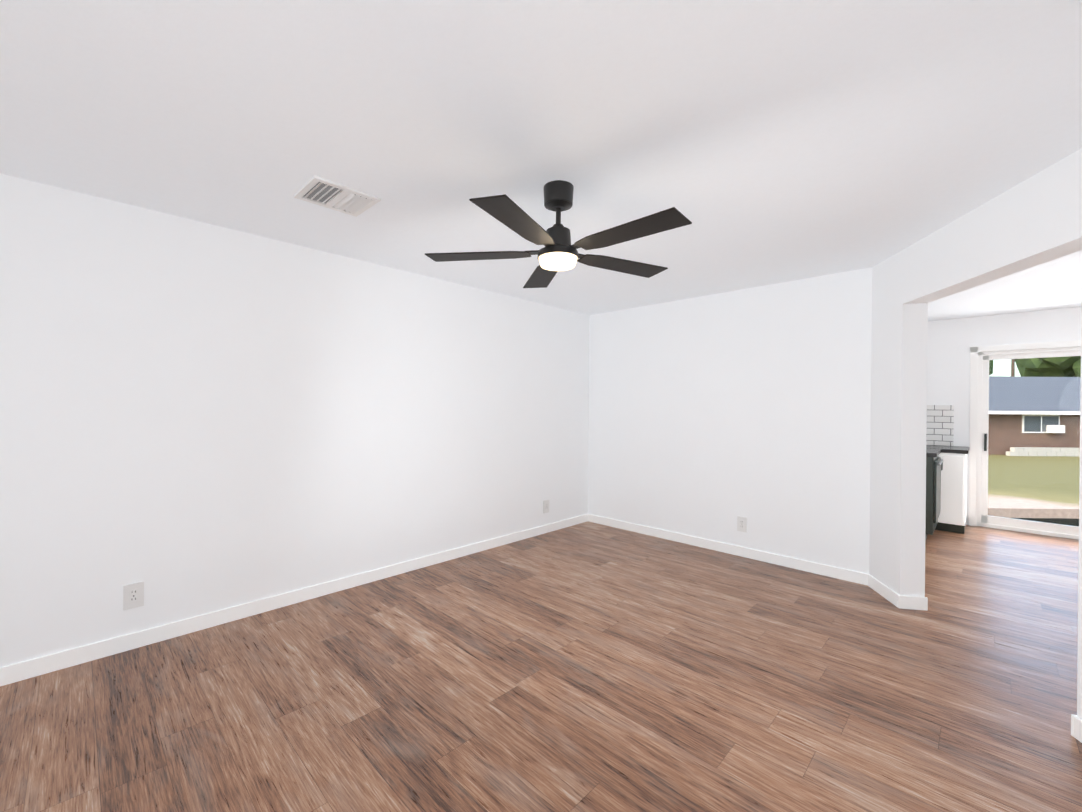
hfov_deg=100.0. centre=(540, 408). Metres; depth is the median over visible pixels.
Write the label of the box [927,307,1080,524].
wall
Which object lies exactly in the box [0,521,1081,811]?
floor
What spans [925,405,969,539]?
kitchen cabinet
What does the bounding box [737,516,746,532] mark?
electrical outlet
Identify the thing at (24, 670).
baseboard
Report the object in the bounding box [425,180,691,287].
fan
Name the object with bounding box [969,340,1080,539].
door
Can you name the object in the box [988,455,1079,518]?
ground
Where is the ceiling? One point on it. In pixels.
(762, 142)
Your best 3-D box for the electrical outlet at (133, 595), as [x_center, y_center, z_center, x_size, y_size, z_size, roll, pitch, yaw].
[-2.245,1.035,2.503,0.011,0.135,0.085,1,0,44]
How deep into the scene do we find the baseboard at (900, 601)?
3.11 m
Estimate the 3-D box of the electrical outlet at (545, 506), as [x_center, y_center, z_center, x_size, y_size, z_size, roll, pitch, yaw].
[0.059,1.056,4.868,0.011,0.135,0.085,1,0,44]
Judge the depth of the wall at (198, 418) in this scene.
2.84 m
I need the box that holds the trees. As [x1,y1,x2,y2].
[989,356,1080,376]
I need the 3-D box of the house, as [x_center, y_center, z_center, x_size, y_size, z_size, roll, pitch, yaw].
[20.877,0.185,25.672,25.900,4.010,9.450,0,0,1]
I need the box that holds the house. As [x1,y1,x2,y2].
[988,376,1080,456]
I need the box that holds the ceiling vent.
[294,176,380,216]
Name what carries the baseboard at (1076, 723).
attached to the wall at (1034, 220)
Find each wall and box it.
[0,174,589,666]
[588,267,871,573]
[869,148,1081,719]
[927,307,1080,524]
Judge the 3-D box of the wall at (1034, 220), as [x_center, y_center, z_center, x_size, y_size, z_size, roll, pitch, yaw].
[2.141,0.145,1.007,0.150,2.440,5.400,0,0,11]
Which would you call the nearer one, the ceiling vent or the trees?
the ceiling vent
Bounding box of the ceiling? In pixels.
[0,0,1081,320]
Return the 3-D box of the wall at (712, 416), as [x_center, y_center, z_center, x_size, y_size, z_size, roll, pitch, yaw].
[1.588,0.131,4.490,2.995,2.440,0.140,1,0,44]
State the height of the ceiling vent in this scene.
0.018 m
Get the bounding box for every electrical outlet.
[123,581,143,609]
[543,500,548,512]
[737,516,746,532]
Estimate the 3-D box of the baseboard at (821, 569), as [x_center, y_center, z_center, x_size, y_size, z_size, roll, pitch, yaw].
[1.544,1.307,4.421,2.706,0.088,0.012,1,0,44]
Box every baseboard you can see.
[0,514,587,685]
[588,514,871,582]
[856,578,927,610]
[1071,714,1081,742]

